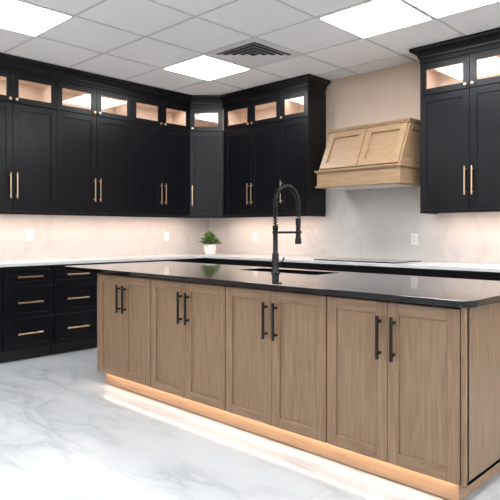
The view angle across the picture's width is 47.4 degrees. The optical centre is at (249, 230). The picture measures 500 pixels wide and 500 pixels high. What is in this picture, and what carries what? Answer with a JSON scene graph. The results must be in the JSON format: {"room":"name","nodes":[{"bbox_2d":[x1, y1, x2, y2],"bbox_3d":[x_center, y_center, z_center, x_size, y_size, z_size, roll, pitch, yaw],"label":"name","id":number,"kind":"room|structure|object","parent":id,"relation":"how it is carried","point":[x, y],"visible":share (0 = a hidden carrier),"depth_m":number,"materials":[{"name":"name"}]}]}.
{"room":"store","nodes":[
{"label":"store","id":0,"kind":"room"},
{"bbox_2d":[0,347,499,499],"bbox_3d":[-0.460,1.260,2.114,8.200,0.100,8.200,0,0,44],"label":"floor","id":1,"kind":"structure","parent":0,"point":[67,433],"depth_m":3.11,"materials":[{"name":"stone"}]},
{"bbox_2d":[0,267,2,351],"bbox_3d":[-2.608,0.768,5.184,0.639,0.884,0.486,0,0,44],"label":"base cabinet","id":2,"kind":"object","parent":1,"relation":"on","point":[1,268],"visible":1,"depth_m":5.15,"materials":[{"name":"black paint"}]},
{"bbox_2d":[0,265,53,362],"bbox_3d":[-2.268,0.768,5.537,0.639,0.884,0.486,0,0,44],"label":"base cabinet","id":3,"kind":"object","parent":1,"relation":"on","point":[28,291],"visible":0.99,"depth_m":5.33,"materials":[{"name":"black paint"}]},
{"bbox_2d":[50,263,97,354],"bbox_3d":[-1.927,0.768,5.889,0.639,0.884,0.486,0,0,44],"label":"base cabinet","id":4,"kind":"object","parent":1,"relation":"on","point":[75,292],"visible":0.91,"depth_m":5.67,"materials":[{"name":"black paint"}]},
{"bbox_2d":[95,261,137,346],"bbox_3d":[-1.587,0.768,6.241,0.639,0.884,0.486,0,0,44],"label":"base cabinet","id":5,"kind":"object","parent":1,"relation":"on","point":[127,261],"visible":0.07,"depth_m":5.99,"materials":[{"name":"black paint"}]},
{"bbox_2d":[138,258,202,262],"bbox_3d":[-1.090,0.768,6.750,0.646,0.884,0.927,0,0,44],"label":"base cabinet","id":6,"kind":"object","parent":1,"relation":"on","point":[194,260],"visible":0.09,"depth_m":6.67,"materials":[{"name":"black paint"}]},
{"bbox_2d":[207,258,254,265],"bbox_3d":[-0.041,0.768,6.820,0.777,0.884,0.646,0,0,44],"label":"base cabinet","id":7,"kind":"object","parent":1,"relation":"on","point":[209,260],"visible":0.17,"depth_m":6.60,"materials":[{"name":"black paint"}]},
{"bbox_2d":[65,261,499,499],"bbox_3d":[0.056,0.752,3.986,3.480,0.915,1.109,0,0,44],"label":"kitchen island","id":8,"kind":"object","parent":1,"relation":"on","point":[396,378],"visible":1,"depth_m":3.03,"materials":[{"name":"brown wood"}]},
{"bbox_2d":[65,261,499,307],"bbox_3d":[0.053,0.310,3.982,3.480,0.030,1.100,0,0,44],"label":"island countertop","id":9,"kind":"structure","parent":8,"relation":"on","point":[438,291],"depth_m":3.33,"materials":[{"name":"black stone"}]},
{"bbox_2d":[271,184,301,273],"bbox_3d":[0.280,-0.020,4.036,0.116,0.628,0.308,0,0,44],"label":"kitchen faucet","id":10,"kind":"object","parent":9,"relation":"on","point":[275,255],"visible":1,"depth_m":3.97,"materials":[{"name":"black metal"}]},
{"bbox_2d":[254,260,313,269],"bbox_3d":[0.538,0.768,6.261,0.827,0.884,0.646,0,0,44],"label":"base cabinet","id":11,"kind":"object","parent":1,"relation":"on","point":[293,265],"visible":0.09,"depth_m":5.99,"materials":[{"name":"black paint"}]},
{"bbox_2d":[313,263,395,274],"bbox_3d":[1.167,0.768,5.653,0.917,0.884,0.646,0,0,44],"label":"base cabinet","id":12,"kind":"object","parent":1,"relation":"on","point":[327,267],"visible":0.06,"depth_m":5.42,"materials":[{"name":"black paint"}]},
{"bbox_2d":[395,267,497,280],"bbox_3d":[1.821,0.768,5.020,0.897,0.884,0.646,0,0,44],"label":"base cabinet","id":13,"kind":"object","parent":1,"relation":"on","point":[476,275],"visible":0.12,"depth_m":4.78,"materials":[{"name":"black paint"}]},
{"bbox_3d":[-0.548,0.768,7.317,0.636,0.884,0.636,0,0,44],"label":"base cabinet","id":14,"kind":"object","parent":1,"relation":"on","visible":0},
{"bbox_2d":[0,253,499,272],"bbox_3d":[-0.094,0.310,4.520,5.178,0.030,4.028,0,0,44],"label":"countertop","id":15,"kind":"structure","parent":14,"relation":"on","point":[480,267],"depth_m":5.70,"materials":[{"name":"white stone"}]},
{"bbox_2d":[199,231,221,253],"bbox_3d":[-0.506,0.145,7.195,0.305,0.297,0.278,0,0,44],"label":"potted plant","id":16,"kind":"object","parent":15,"relation":"on","point":[211,241],"visible":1,"depth_m":7.15,"materials":[{"name":"green plant"}]},
{"bbox_2d":[314,257,420,262],"bbox_3d":[1.156,0.289,5.670,0.920,0.009,0.500,0,0,44],"label":"induction cooktop","id":17,"kind":"object","parent":15,"relation":"in","point":[341,258],"visible":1,"depth_m":5.53,"materials":[{"name":"glass"}]},
{"bbox_2d":[0,0,499,94],"bbox_3d":[-0.460,-1.730,2.114,8.200,0.100,8.200,0,0,44],"label":"ceiling","id":18,"kind":"structure","parent":0,"point":[143,17],"depth_m":4.92,"materials":[{"name":"tile"}]},
{"bbox_2d":[0,0,72,35],"bbox_3d":[-1.833,-1.673,4.435,0.641,0.014,0.641,0,0,44],"label":"ceiling light panel","id":19,"kind":"object","parent":18,"relation":"in","point":[20,16],"depth_m":4.45,"materials":[{"name":"white plastic"}]},
{"bbox_2d":[163,55,250,80],"bbox_3d":[-0.446,-1.673,5.869,0.641,0.014,0.641,0,0,44],"label":"ceiling light panel","id":20,"kind":"object","parent":18,"relation":"in","point":[205,67],"depth_m":5.84,"materials":[{"name":"white plastic"}]},
{"bbox_2d":[0,0,494,94],"bbox_3d":[-0.460,-1.678,2.114,8.000,0.006,8.000,0,0,44],"label":"grid","id":21,"kind":"object","parent":18,"relation":"attached to","point":[76,15],"depth_m":5.01,"materials":[{"name":"grey metal"}]},
{"bbox_2d":[206,38,300,67],"bbox_3d":[0.032,-1.671,5.407,0.641,0.018,0.641,0,0,44],"label":"ceiling air vent","id":22,"kind":"object","parent":18,"relation":"in","point":[252,53],"depth_m":5.38,"materials":[{"name":"white metal"}]},
{"bbox_2d":[318,0,432,37],"bbox_3d":[0.988,-1.673,4.483,0.641,0.014,0.641,0,0,44],"label":"ceiling light panel","id":23,"kind":"object","parent":18,"relation":"in","point":[372,17],"depth_m":4.45,"materials":[{"name":"white plastic"}]},
{"bbox_2d":[405,0,499,17],"bbox_3d":[1.467,-1.673,4.021,0.641,0.014,0.641,0,0,44],"label":"ceiling light panel","id":24,"kind":"object","parent":18,"relation":"in","point":[435,8],"depth_m":4.21,"materials":[{"name":"white plastic"}]},
{"bbox_2d":[230,61,484,263],"bbox_3d":[2.355,-0.235,5.026,8.200,2.890,0.100,0,0,44],"label":"wall","id":25,"kind":"structure","parent":0,"point":[390,93],"depth_m":5.97,"materials":[{"name":"beige paint"}]},
{"bbox_2d":[189,108,223,215],"bbox_3d":[-0.551,-0.863,7.328,0.617,1.345,0.624,0,0,44],"label":"upper cabinet","id":26,"kind":"object","parent":25,"relation":"attached to","point":[206,131],"visible":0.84,"depth_m":7.10,"materials":[{"name":"black paint"}]},
{"bbox_2d":[0,211,325,217],"bbox_3d":[-1.452,-0.175,6.051,4.500,0.027,1.417,0,0,-23],"label":"rail","id":27,"kind":"object","parent":26,"relation":"attached to","point":[1,212],"visible":1,"depth_m":6.37,"materials":[{"name":"black paint"}]},
{"bbox_2d":[224,96,280,215],"bbox_3d":[0.099,-0.863,6.880,0.947,1.345,0.366,0,0,44],"label":"upper cabinet","id":28,"kind":"object","parent":25,"relation":"attached to","point":[251,129],"visible":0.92,"depth_m":6.77,"materials":[{"name":"black paint"}]},
{"bbox_2d":[280,90,325,213],"bbox_3d":[0.584,-0.863,6.410,0.398,1.345,0.366,0,0,44],"label":"upper cabinet","id":29,"kind":"object","parent":25,"relation":"attached to","point":[302,113],"visible":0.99,"depth_m":6.30,"materials":[{"name":"black paint"}]},
{"bbox_2d":[0,53,330,107],"bbox_3d":[-1.177,-1.605,5.439,1.727,0.138,4.186,0,0,44],"label":"crown molding","id":30,"kind":"structure","parent":29,"relation":"attached to","point":[11,63],"depth_m":6.32,"materials":[{"name":"black paint"}]},
{"bbox_2d":[209,186,499,263],"bbox_3d":[1.306,-0.088,5.960,5.166,0.764,0.012,0,0,44],"label":"backsplash","id":31,"kind":"structure","parent":25,"relation":"attached to","point":[366,223],"depth_m":5.95,"materials":[{"name":"stone"}]},
{"bbox_2d":[253,233,256,241],"bbox_3d":[0.064,0.080,7.145,0.072,0.116,0.010,0,0,44],"label":"wall outlet","id":32,"kind":"object","parent":31,"relation":"attached to","point":[254,234],"visible":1,"depth_m":7.14,"materials":[{"name":"white plastic"}]},
{"bbox_2d":[411,233,417,244],"bbox_3d":[1.624,0.080,5.637,0.072,0.116,0.010,0,0,44],"label":"wall outlet","id":33,"kind":"object","parent":31,"relation":"attached to","point":[414,236],"visible":1,"depth_m":5.63,"materials":[{"name":"white plastic"}]},
{"bbox_2d":[314,117,419,190],"bbox_3d":[1.198,-0.748,5.699,0.980,0.626,0.536,0,0,44],"label":"range hood","id":34,"kind":"object","parent":25,"relation":"attached to","point":[384,154],"visible":0.88,"depth_m":5.49,"materials":[{"name":"brown wood"}]},
{"bbox_2d":[420,48,499,209],"bbox_3d":[2.001,-0.863,5.041,0.922,1.345,0.366,0,0,44],"label":"upper cabinet","id":35,"kind":"object","parent":25,"relation":"attached to","point":[460,97],"visible":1,"depth_m":5.01,"materials":[{"name":"black paint"}]},
{"bbox_2d":[409,28,499,64],"bbox_3d":[2.318,-1.605,4.702,1.996,0.138,0.388,0,0,44],"label":"crown molding","id":36,"kind":"structure","parent":35,"relation":"attached to","point":[489,39],"depth_m":4.97,"materials":[{"name":"black paint"}]},
{"bbox_2d":[420,208,499,213],"bbox_3d":[2.344,-0.175,4.728,1.852,0.027,0.316,0,0,44],"label":"rail","id":37,"kind":"object","parent":35,"relation":"attached to","point":[495,209],"visible":1,"depth_m":5.00,"materials":[{"name":"black paint"}]},
{"bbox_3d":[-3.372,-0.235,4.929,0.100,2.890,8.000,0,0,44],"label":"wall","id":38,"kind":"structure","parent":0,"visible":0},
{"bbox_2d":[0,70,56,211],"bbox_3d":[-2.393,-0.863,5.603,0.366,1.345,0.907,0,0,44],"label":"upper cabinet","id":39,"kind":"object","parent":38,"relation":"attached to","point":[28,104],"visible":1,"depth_m":5.64,"materials":[{"name":"black paint"}]},
{"bbox_2d":[56,81,131,213],"bbox_3d":[-1.761,-0.863,6.257,0.366,1.345,0.907,0,0,44],"label":"upper cabinet","id":40,"kind":"object","parent":38,"relation":"attached to","point":[94,126],"visible":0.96,"depth_m":6.16,"materials":[{"name":"black paint"}]},
{"bbox_2d":[0,214,208,259],"bbox_3d":[-2.011,0.052,6.255,0.012,0.483,4.199,0,0,44],"label":"backsplash","id":41,"kind":"structure","parent":38,"relation":"attached to","point":[54,236],"depth_m":6.51,"materials":[{"name":"stone"}]},
{"bbox_2d":[26,229,32,239],"bbox_3d":[-2.294,0.040,5.945,0.010,0.116,0.072,0,0,44],"label":"wall outlet","id":42,"kind":"object","parent":41,"relation":"attached to","point":[29,232],"visible":1,"depth_m":5.94,"materials":[{"name":"white plastic"}]},
{"bbox_2d":[164,232,168,240],"bbox_3d":[-1.057,0.070,7.225,0.010,0.116,0.072,0,0,44],"label":"wall outlet","id":43,"kind":"object","parent":41,"relation":"attached to","point":[166,234],"visible":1,"depth_m":7.22,"materials":[{"name":"white plastic"}]},
{"bbox_2d":[132,96,189,215],"bbox_3d":[-1.147,-0.863,6.892,0.366,1.345,0.853,0,0,44],"label":"upper cabinet","id":44,"kind":"object","parent":38,"relation":"attached to","point":[160,131],"visible":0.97,"depth_m":6.79,"materials":[{"name":"black paint"}]}
]}

